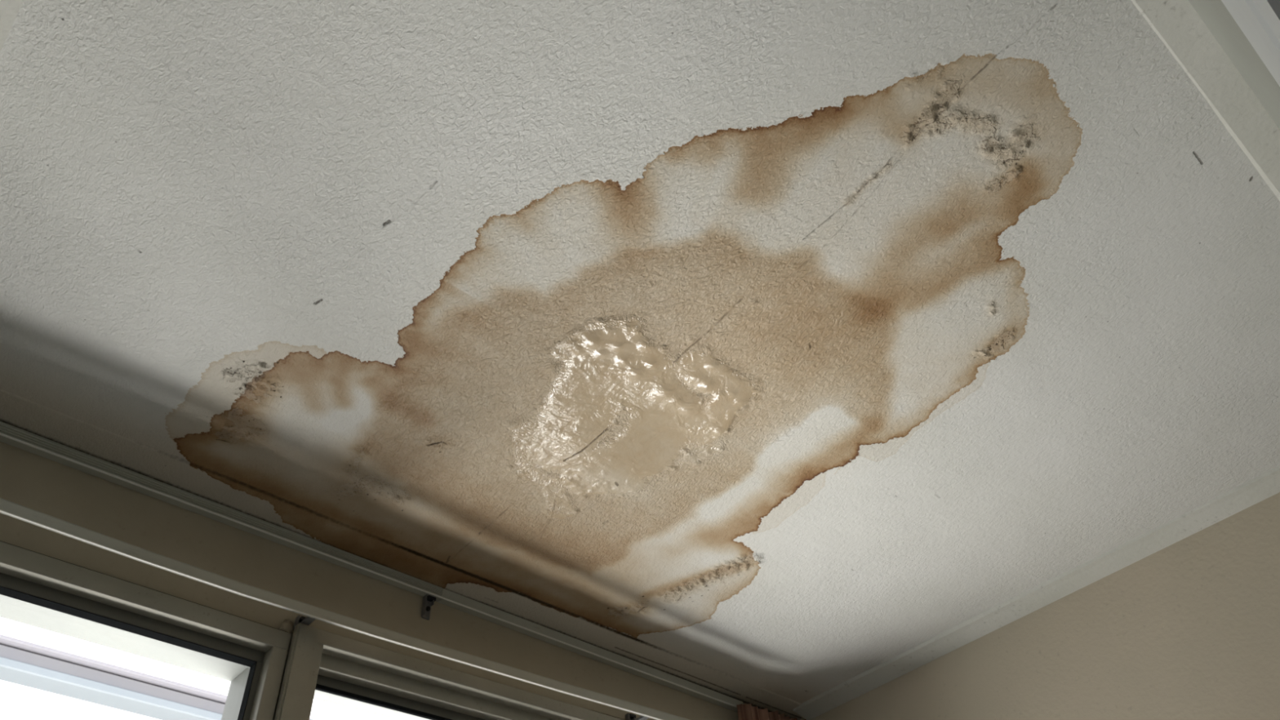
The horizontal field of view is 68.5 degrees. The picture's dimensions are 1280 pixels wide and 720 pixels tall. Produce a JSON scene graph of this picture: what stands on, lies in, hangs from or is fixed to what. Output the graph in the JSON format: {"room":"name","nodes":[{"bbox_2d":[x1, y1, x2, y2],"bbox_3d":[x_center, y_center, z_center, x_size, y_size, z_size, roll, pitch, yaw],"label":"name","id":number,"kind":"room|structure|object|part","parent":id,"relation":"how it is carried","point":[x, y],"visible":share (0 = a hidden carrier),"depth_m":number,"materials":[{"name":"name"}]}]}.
{"room":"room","nodes":[
{"label":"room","id":0,"kind":"room"},
{"bbox_2d":[0,441,738,719],"bbox_3d":[-0.497,1.518,1.536,3.130,2.500,0.229,31,-55,-30],"label":"wall","id":1,"kind":"structure","parent":0,"point":[28,479],"depth_m":2.05,"materials":[{"name":"beige paint"}]},
{"bbox_2d":[278,618,293,633],"bbox_3d":[-0.757,0.573,2.016,0.035,0.041,0.009,31,-55,-30],"label":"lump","id":2,"kind":"object","parent":1,"relation":"attached to","point":[287,626],"visible":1,"depth_m":2.02,"materials":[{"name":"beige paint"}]},
{"bbox_2d":[272,622,318,719],"bbox_3d":[-0.757,1.087,1.635,0.047,1.269,0.260,31,-55,-30],"label":"trim","id":3,"kind":"structure","parent":1,"relation":"attached to","point":[292,691],"depth_m":1.94,"materials":[{"name":"metal"}]},
{"bbox_2d":[293,614,306,629],"bbox_3d":[-0.731,0.572,2.037,0.031,0.029,0.017,31,-55,-30],"label":"bracket","id":4,"kind":"object","parent":1,"relation":"attached to","point":[298,620],"visible":0.41,"depth_m":2.03,"materials":[{"name":"metal"}]},
{"bbox_2d":[0,497,689,719],"bbox_3d":[-0.624,1.119,1.720,2.268,1.329,0.321,31,-55,-30],"label":"window","id":5,"kind":"structure","parent":1,"relation":"in","point":[39,590],"depth_m":1.89,"materials":[{"name":"metal"}]},
{"bbox_3d":[-1.060,0.872,1.389,0.858,1.209,0.008,31,-55,-30],"label":"sash","id":6,"kind":"part","parent":5,"relation":"part of","materials":[{"name":"white plastic"}]},
{"bbox_3d":[-0.711,0.559,2.016,0.016,0.008,0.085,31,-55,-30],"label":"wall arm","id":7,"kind":"part","parent":5,"relation":"part of","materials":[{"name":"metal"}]},
{"bbox_3d":[-0.588,0.616,2.108,2.268,0.077,0.096,31,-55,-30],"label":"curtain rail","id":8,"kind":"part","parent":5,"relation":"part of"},
{"bbox_3d":[-0.004,0.964,2.513,0.016,0.008,0.085,31,-55,-30],"label":"wall arm","id":9,"kind":"part","parent":5,"relation":"part of","materials":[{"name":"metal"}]},
{"bbox_2d":[0,421,742,712],"bbox_3d":[-0.581,0.531,2.276,2.414,0.033,0.026,31,-55,-30],"label":"rail","id":10,"kind":"object","parent":1,"relation":"attached to","point":[13,436],"visible":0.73,"depth_m":2.17,"materials":[{"name":"metal"}]},
{"bbox_3d":[-0.986,0.290,2.002,1.325,0.031,0.023,31,-55,-30],"label":"rail","id":11,"kind":"part","parent":10,"relation":"part of","materials":[{"name":"metal"}]},
{"bbox_3d":[-0.091,0.824,2.611,1.089,0.033,0.023,31,-55,-30],"label":"rail","id":12,"kind":"part","parent":10,"relation":"part of","materials":[{"name":"metal"}]},
{"bbox_2d":[736,703,805,719],"bbox_3d":[0.492,1.929,2.022,0.310,2.434,0.054,31,-55,-30],"label":"curtain","id":13,"kind":"object","parent":10,"relation":"hanging from","point":[745,712],"visible":1,"depth_m":2.81,"materials":[{"name":"fabric"}]},
{"bbox_2d":[0,389,802,719],"bbox_3d":[-0.467,0.551,2.337,2.683,0.013,0.101,31,-55,-30],"label":"trim","id":14,"kind":"structure","parent":1,"relation":"attached to","point":[15,411],"depth_m":2.19,"materials":[{"name":"paint"}]},
{"bbox_2d":[421,594,435,620],"bbox_3d":[-0.515,0.603,2.293,0.028,0.057,0.017,31,-55,-30],"label":"bracket","id":15,"kind":"object","parent":1,"relation":"attached to","point":[428,601],"visible":1,"depth_m":2.29,"materials":[{"name":"metal"}]},
{"bbox_3d":[-0.520,0.606,2.295,0.021,0.057,0.005,31,-55,-30],"label":"plate","id":16,"kind":"part","parent":15,"relation":"part of","materials":[{"name":"metal"}]},
{"bbox_2d":[300,628,622,719],"bbox_3d":[-0.255,1.381,2.006,1.346,1.318,0.238,31,-55,-30],"label":"window","id":17,"kind":"structure","parent":1,"relation":"in","point":[344,671],"depth_m":2.19,"materials":[{"name":"metal"}]},
{"bbox_3d":[-0.225,1.380,1.983,1.326,1.256,0.008,31,-55,-30],"label":"sash","id":18,"kind":"part","parent":17,"relation":"part of","materials":[{"name":"white"}]},
{"bbox_3d":[-0.220,1.371,1.984,1.326,1.243,0.008,31,-55,-30],"label":"sash","id":19,"kind":"part","parent":17,"relation":"part of","materials":[{"name":"metal"}]},
{"bbox_2d":[625,712,635,719],"bbox_3d":[-0.024,0.977,2.534,0.026,0.044,0.017,31,-55,-30],"label":"bracket","id":20,"kind":"object","parent":1,"relation":"attached to","point":[628,716],"visible":1,"depth_m":2.54,"materials":[{"name":"metal"}]},
{"bbox_2d":[0,0,1279,703],"bbox_3d":[0.177,0.015,1.860,2.564,0.018,1.836,31,-55,-30],"label":"ceiling","id":21,"kind":"structure","parent":0,"point":[783,348],"depth_m":1.70,"materials":[{"name":"paint"}]},
{"bbox_2d":[798,492,1279,719],"bbox_3d":[1.389,1.484,1.668,0.229,2.500,2.198,31,-55,-30],"label":"wall","id":22,"kind":"structure","parent":0,"point":[1189,629],"depth_m":2.35,"materials":[{"name":"beige paint"}]},
{"bbox_2d":[792,465,1279,719],"bbox_3d":[1.149,0.587,2.523,0.083,0.049,1.910,31,-55,-30],"label":"trim","id":23,"kind":"structure","parent":22,"relation":"attached to","point":[1266,485],"depth_m":2.54,"materials":[{"name":"paint"}]},
{"bbox_2d":[1188,0,1279,129],"bbox_3d":[0.970,0.295,0.449,2.673,2.500,0.229,31,-55,-30],"label":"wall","id":24,"kind":"structure","parent":0,"point":[1215,15],"depth_m":1.30,"materials":[{"name":"white paint"}]},
{"bbox_2d":[1130,0,1279,200],"bbox_3d":[0.800,-0.513,1.407,2.673,0.038,0.073,31,-55,-30],"label":"trim","id":25,"kind":"structure","parent":24,"relation":"attached to","point":[1177,24],"depth_m":1.47,"materials":[{"name":"paint"}]},
{"bbox_2d":[1221,0,1279,86],"bbox_3d":[1.027,0.428,0.395,2.093,2.230,0.247,31,-55,-30],"label":"door","id":26,"kind":"structure","parent":24,"relation":"in","point":[1259,20],"depth_m":0.96,"materials":[{"name":"white paint"}]},
{"bbox_3d":[-0.764,0.202,0.204,0.229,2.500,2.198,31,-55,-30],"label":"wall","id":27,"kind":"structure","parent":0,"visible":0},
{"bbox_2d":[0,0,23,51],"bbox_3d":[-0.812,-0.553,1.221,0.083,0.044,1.970,31,-55,-30],"label":"trim","id":28,"kind":"structure","parent":27,"relation":"attached to","point":[9,9],"depth_m":1.28,"materials":[{"name":"paint"}]},
{"label":"outside","id":29,"kind":"structure","parent":0,"visible":0},
{"bbox_3d":[-6.578,7.892,5.343,26.000,0.065,18.749,31,-55,-30],"label":"ground","id":30,"kind":"structure","parent":29,"visible":0},
{"bbox_2d":[0,634,314,719],"bbox_3d":[-3.027,2.178,2.571,4.186,3.350,0.247,31,-55,-30],"label":"pergola beam","id":31,"kind":"structure","parent":30,"relation":"on","point":[24,663],"depth_m":4.14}
]}

